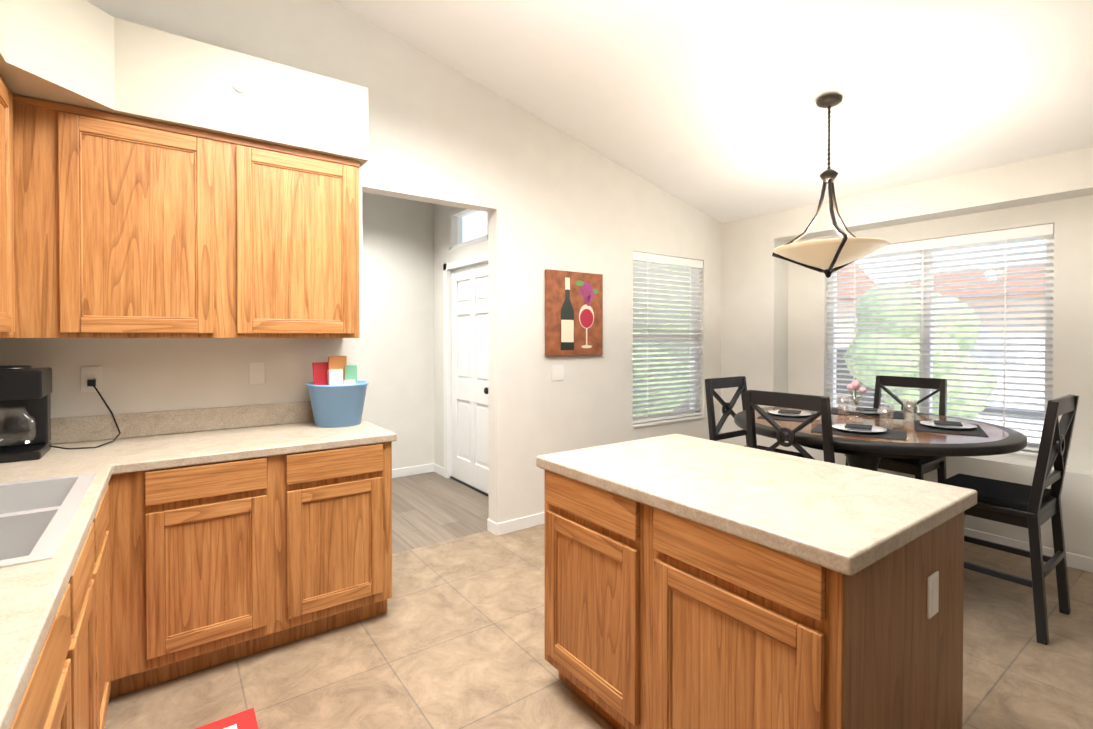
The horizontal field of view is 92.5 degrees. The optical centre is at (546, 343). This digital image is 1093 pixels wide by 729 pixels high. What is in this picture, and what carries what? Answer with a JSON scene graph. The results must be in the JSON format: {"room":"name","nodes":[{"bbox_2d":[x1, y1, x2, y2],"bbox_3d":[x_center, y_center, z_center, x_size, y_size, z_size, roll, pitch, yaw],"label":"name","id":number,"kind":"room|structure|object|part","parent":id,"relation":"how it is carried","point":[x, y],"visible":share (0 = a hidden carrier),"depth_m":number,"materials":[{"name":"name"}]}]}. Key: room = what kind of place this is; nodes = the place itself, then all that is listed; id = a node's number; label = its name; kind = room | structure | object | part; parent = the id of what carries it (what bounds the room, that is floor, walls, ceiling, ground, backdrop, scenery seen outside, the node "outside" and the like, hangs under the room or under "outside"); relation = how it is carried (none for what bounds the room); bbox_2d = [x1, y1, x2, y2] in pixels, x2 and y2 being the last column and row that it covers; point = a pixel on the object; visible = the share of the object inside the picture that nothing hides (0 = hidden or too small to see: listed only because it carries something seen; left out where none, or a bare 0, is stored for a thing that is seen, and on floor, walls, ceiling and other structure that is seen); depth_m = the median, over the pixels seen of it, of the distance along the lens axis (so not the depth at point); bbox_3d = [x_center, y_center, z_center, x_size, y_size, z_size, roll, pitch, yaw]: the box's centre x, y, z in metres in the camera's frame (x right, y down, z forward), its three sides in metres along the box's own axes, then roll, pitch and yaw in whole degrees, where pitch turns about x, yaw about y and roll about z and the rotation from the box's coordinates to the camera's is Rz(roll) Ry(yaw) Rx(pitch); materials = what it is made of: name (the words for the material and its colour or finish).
{"room":"kitchen","nodes":[
{"label":"kitchen","id":0,"kind":"room"},
{"bbox_2d":[0,0,1092,557],"bbox_3d":[1.433,-0.580,1.301,5.690,3.900,9.920,0,1,-36],"label":"wall","id":1,"kind":"structure","parent":0,"point":[448,150],"depth_m":3.75,"materials":[{"name":"paint"}]},
{"bbox_2d":[0,75,19,337],"bbox_3d":[-1.909,-0.483,1.558,0.338,0.936,0.720,0,1,-36],"label":"upper cabinet","id":2,"kind":"object","parent":1,"relation":"attached to","point":[9,102],"depth_m":1.90,"materials":[{"name":"brown wood"}]},
{"bbox_2d":[81,367,101,392],"bbox_3d":[-2.078,0.165,2.388,0.072,0.116,0.008,0,1,-36],"label":"outlet","id":3,"kind":"object","parent":1,"relation":"attached to","point":[87,373],"visible":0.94,"depth_m":2.38,"materials":[{"name":"white plastic"}]},
{"bbox_2d":[20,96,231,337],"bbox_3d":[-1.858,-0.491,2.336,0.698,0.936,0.337,0,1,-36],"label":"upper cabinet","id":4,"kind":"object","parent":1,"relation":"attached to","point":[115,226],"depth_m":2.19,"materials":[{"name":"brown wood"}]},
{"bbox_2d":[49,401,313,444],"bbox_3d":[-0.402,0.406,0.658,1.708,0.114,4.778,0,1,-36],"label":"backsplash","id":5,"kind":"structure","parent":1,"relation":"attached to","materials":[{"name":"stone"}]},
{"bbox_2d":[0,0,368,167],"bbox_3d":[0.460,-1.120,-0.586,1.665,0.378,7.780,0,1,-36],"label":"soffit","id":6,"kind":"structure","parent":1,"relation":"attached to","point":[83,54],"depth_m":2.26,"materials":[{"name":"paint"}]},
{"bbox_2d":[249,362,264,383],"bbox_3d":[-1.539,0.158,2.779,0.072,0.116,0.008,0,1,-36],"label":"outlet","id":7,"kind":"object","parent":1,"relation":"attached to","point":[256,372],"visible":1,"depth_m":2.78,"materials":[{"name":"white plastic"}]},
{"bbox_2d":[228,136,359,337],"bbox_3d":[-1.328,-0.496,2.720,0.610,0.936,0.337,0,1,-36],"label":"upper cabinet","id":8,"kind":"object","parent":1,"relation":"attached to","point":[293,214],"depth_m":2.57,"materials":[{"name":"brown wood"}]},
{"bbox_2d":[392,463,435,477],"bbox_3d":[-2.199,1.291,4.658,2.570,0.085,0.012,0,1,-36],"label":"baseboard","id":9,"kind":"structure","parent":1,"relation":"attached to","point":[401,472],"depth_m":5.27,"materials":[{"name":"white wood"}]},
{"bbox_3d":[-0.667,0.031,4.812,0.134,2.602,1.030,0,1,-36],"label":"trim door casing","id":10,"kind":"part","parent":1,"relation":"part of","materials":[{"name":"white wood"}]},
{"bbox_2d":[451,263,488,493],"bbox_3d":[-0.666,0.307,4.816,0.040,2.026,0.870,0,1,-36],"label":"front door","id":11,"kind":"structure","parent":1,"relation":"in","point":[469,310],"depth_m":4.84,"materials":[{"name":"white wood"}]},
{"bbox_3d":[-0.659,-1.083,4.806,0.006,0.290,0.700,0,1,-36],"label":"window transom glass","id":12,"kind":"part","parent":1,"relation":"part of","materials":[{"name":"clear glass"}]},
{"bbox_2d":[487,518,492,531],"bbox_3d":[-0.282,1.300,3.863,0.362,0.085,0.015,0,1,-36],"label":"baseboard","id":13,"kind":"structure","parent":1,"relation":"attached to","point":[489,522],"depth_m":3.72,"materials":[{"name":"white"}]},
{"bbox_2d":[493,512,544,535],"bbox_3d":[0.668,1.294,4.393,2.522,0.085,0.015,0,1,-36],"label":"baseboard","id":14,"kind":"structure","parent":1,"relation":"attached to","point":[509,526],"depth_m":3.75,"materials":[{"name":"white wood"}]},
{"bbox_2d":[551,365,563,380],"bbox_3d":[0.086,0.221,3.959,0.116,0.116,0.008,0,1,-36],"label":"light switch","id":15,"kind":"object","parent":1,"relation":"attached to","point":[557,372],"visible":1,"depth_m":3.96,"materials":[{"name":"white plastic"}]},
{"bbox_2d":[545,269,602,355],"bbox_3d":[0.219,-0.230,4.034,0.550,0.640,0.034,0,1,-36],"label":"art","id":16,"kind":"object","parent":1,"relation":"attached to","point":[573,313],"visible":1,"depth_m":4.01,"materials":[{"name":"brown fabric"}]},
{"bbox_2d":[633,251,702,423],"bbox_3d":[1.096,-0.052,4.734,0.938,1.465,0.048,0,1,-36],"label":"window blind","id":17,"kind":"object","parent":1,"relation":"attached to","point":[657,260],"visible":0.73,"depth_m":4.71,"materials":[{"name":"white plastic"}]},
{"bbox_2d":[827,235,1053,456],"bbox_3d":[2.900,-0.024,4.015,0.135,1.530,1.460,0,1,-36],"label":"window","id":18,"kind":"structure","parent":1,"relation":"in","point":[1031,452],"depth_m":4.00,"materials":[{"name":"white"}]},
{"bbox_2d":[825,223,1053,450],"bbox_3d":[2.883,-0.039,4.003,0.048,1.495,1.448,0,1,-36],"label":"window blind","id":19,"kind":"object","parent":18,"relation":"attached to","point":[1005,237],"visible":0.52,"depth_m":3.83,"materials":[{"name":"white plastic"}]},
{"bbox_3d":[2.930,-0.035,4.037,0.004,1.410,1.360,0,1,-36],"label":"bay window glass","id":20,"kind":"part","parent":18,"relation":"part of","materials":[{"name":"clear glass"}]},
{"bbox_2d":[964,528,1092,572],"bbox_3d":[3.998,1.320,2.009,0.012,0.085,7.780,0,1,-36],"label":"baseboard","id":21,"kind":"structure","parent":1,"relation":"attached to","point":[1080,562],"depth_m":3.31,"materials":[{"name":"white"}]},
{"bbox_2d":[104,472,1092,728],"bbox_3d":[1.498,1.420,1.370,5.850,0.100,9.920,0,1,-36],"label":"floor","id":22,"kind":"structure","parent":0,"point":[452,636],"depth_m":2.26,"materials":[{"name":"tile"}]},
{"bbox_2d":[0,413,127,728],"bbox_3d":[-0.837,0.754,0.346,0.630,1.254,4.776,0,1,-36],"label":"kitchen cabinet","id":23,"kind":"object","parent":22,"relation":"on","point":[60,509],"depth_m":1.37,"materials":[{"name":"beige laminate"}]},
{"bbox_2d":[0,472,96,567],"bbox_3d":[-1.509,0.374,1.314,0.504,0.524,0.864,0,1,-36],"label":"sink","id":24,"kind":"object","parent":23,"relation":"in","point":[39,518],"depth_m":1.40,"materials":[{"name":"white ceramic"}]},
{"bbox_2d":[0,365,120,462],"bbox_3d":[-2.043,0.265,2.157,0.428,0.362,0.409,0,1,-36],"label":"coffee maker","id":25,"kind":"object","parent":23,"relation":"on","point":[25,415],"visible":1,"depth_m":2.07,"materials":[{"name":"black plastic"}]},
{"bbox_3d":[-2.009,0.303,2.284,0.225,0.277,0.244,0,1,-36],"label":"cord","id":26,"kind":"part","parent":25,"relation":"part of","materials":[{"name":"black plastic"}]},
{"bbox_2d":[196,708,258,728],"bbox_3d":[-1.032,1.364,1.510,0.420,0.008,0.780,0,1,-36],"label":"rug","id":27,"kind":"object","parent":22,"relation":"on","point":[245,719],"visible":1,"depth_m":1.87,"materials":[{"name":"red fabric"}]},
{"bbox_2d":[120,401,396,694],"bbox_3d":[-1.354,0.843,2.511,1.076,1.026,0.666,0,1,-36],"label":"kitchen cabinet","id":28,"kind":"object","parent":22,"relation":"on","point":[144,550],"depth_m":2.25,"materials":[{"name":"brown wood"}]},
{"bbox_2d":[306,356,368,427],"bbox_3d":[-1.133,0.253,2.846,0.316,0.370,0.316,0,1,-36],"label":"tub","id":29,"kind":"object","parent":28,"relation":"on","point":[337,390],"visible":1,"depth_m":2.76,"materials":[{"name":"blue plastic"}]},
{"bbox_2d":[705,376,804,457],"bbox_3d":[1.419,0.795,3.542,0.485,1.104,0.515,0,1,-36],"label":"chair","id":30,"kind":"object","parent":22,"relation":"on","point":[712,384],"visible":0.27,"depth_m":3.65,"materials":[{"name":"black paint"}]},
{"bbox_2d":[536,434,976,728],"bbox_3d":[0.646,0.907,1.858,0.840,0.914,1.190,0,1,-36],"label":"kitchen island","id":31,"kind":"object","parent":22,"relation":"on","point":[691,582],"visible":1,"depth_m":1.49,"materials":[{"name":"brown wood"}]},
{"bbox_2d":[927,571,938,618],"bbox_3d":[1.084,0.704,1.465,0.070,0.115,0.008,0,1,-36],"label":"outlet","id":32,"kind":"object","parent":31,"relation":"attached to","point":[932,576],"depth_m":1.46,"materials":[{"name":"white plastic"}]},
{"bbox_2d":[745,390,834,462],"bbox_3d":[1.411,0.803,2.820,0.515,1.104,0.485,0,1,-36],"label":"chair","id":33,"kind":"object","parent":22,"relation":"on","point":[754,399],"visible":0.19,"depth_m":2.65,"materials":[{"name":"black paint"}]},
{"bbox_2d":[734,407,1026,470],"bbox_3d":[1.880,0.907,3.111,1.440,0.886,1.440,0,1,-36],"label":"dining table","id":34,"kind":"object","parent":22,"relation":"on","point":[863,452],"visible":0.31,"depth_m":2.67,"materials":[{"name":"black paint"}]},
{"bbox_2d":[757,380,987,439],"bbox_3d":[1.880,0.340,3.105,1.177,0.246,1.177,0,1,-36],"label":"place settings","id":35,"kind":"object","parent":34,"relation":"on","point":[948,427],"visible":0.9,"depth_m":2.88,"materials":[{"name":"grey"}]},
{"bbox_2d":[845,375,946,481],"bbox_3d":[2.420,0.794,3.626,0.515,1.104,0.485,0,1,-36],"label":"chair","id":36,"kind":"object","parent":22,"relation":"on","point":[918,468],"visible":0.19,"depth_m":3.58,"materials":[{"name":"black paint"}]},
{"bbox_2d":[938,394,1078,644],"bbox_3d":[2.308,0.805,2.674,0.485,1.104,0.515,0,1,-36],"label":"chair","id":37,"kind":"object","parent":22,"relation":"on","point":[1035,506],"visible":0.79,"depth_m":2.51,"materials":[{"name":"black paint"}]},
{"bbox_2d":[333,0,1092,261],"bbox_3d":[1.498,-1.771,1.335,5.950,1.515,10.020,0,1,-36],"label":"ceiling","id":38,"kind":"structure","parent":0,"point":[711,108],"depth_m":3.03,"materials":[{"name":"paint"}]},
{"bbox_2d":[772,94,888,277],"bbox_3d":[1.660,-0.909,3.093,0.607,1.049,0.621,0,1,-36],"label":"pendant light","id":39,"kind":"object","parent":38,"relation":"hanging from","point":[820,253],"depth_m":3.02,"materials":[{"name":"white glass"}]},
{"bbox_3d":[1.654,-0.909,3.142,0.560,1.049,0.535,0,1,-36],"label":"metal pendant light","id":40,"kind":"part","parent":39,"relation":"part of","materials":[{"name":"black metal"}]},
{"label":"outside","id":41,"kind":"structure","parent":0,"visible":0},
{"bbox_2d":[672,407,1042,442],"bbox_3d":[13.153,1.777,15.714,100.000,0.230,110.000,0,1,-36],"label":"ground","id":42,"kind":"structure","parent":41,"point":[1031,433],"depth_m":10.34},
{"bbox_2d":[633,261,689,415],"bbox_3d":[2.133,-0.493,9.930,3.665,4.437,3.125,0,1,-36],"label":"tree","id":43,"kind":"object","parent":42,"relation":"on","point":[657,407],"depth_m":8.52,"materials":[{"name":"green plant"}]},
{"bbox_2d":[837,262,874,346],"bbox_3d":[6.376,-0.800,20.343,8.500,4.820,9.500,0,1,-36],"label":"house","id":44,"kind":"structure","parent":42,"relation":"on","point":[847,309],"depth_m":17.62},
{"bbox_2d":[843,284,988,419],"bbox_3d":[6.495,0.319,9.379,1.969,2.824,1.944,0,1,-36],"label":"tree","id":45,"kind":"object","parent":42,"relation":"on","point":[959,407],"depth_m":8.94,"materials":[{"name":"green plant"}]},
{"bbox_2d":[836,393,1043,427],"bbox_3d":[11.737,1.663,14.685,7.500,0.020,110.000,0,1,-36],"label":"street","id":46,"kind":"structure","parent":42,"relation":"on","point":[1016,412],"depth_m":12.35,"materials":[{"name":"grey asphalt"}]},
{"bbox_2d":[836,349,881,406],"bbox_3d":[8.227,0.916,15.342,2.020,1.540,4.400,0,1,-36],"label":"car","id":47,"kind":"object","parent":46,"relation":"on","point":[847,381],"depth_m":14.06,"materials":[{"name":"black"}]},
{"bbox_2d":[969,336,1044,407],"bbox_3d":[11.062,0.772,12.455,2.120,1.890,5.400,0,1,-36],"label":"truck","id":48,"kind":"object","parent":46,"relation":"on","point":[1020,380],"depth_m":11.77,"materials":[{"name":"white"}]},
{"bbox_2d":[918,288,997,396],"bbox_3d":[8.140,0.278,10.778,2.014,2.877,1.756,0,1,-36],"label":"tree","id":49,"kind":"object","parent":42,"relation":"on","point":[990,391],"depth_m":10.21,"materials":[{"name":"green plant"}]},
{"bbox_2d":[908,262,1045,336],"bbox_3d":[26.314,-0.905,16.277,11.000,5.120,24.500,0,1,-36],"label":"house","id":50,"kind":"structure","parent":42,"relation":"on","point":[1002,303],"depth_m":20.37,"materials":[{"name":"red brick"}]}
]}

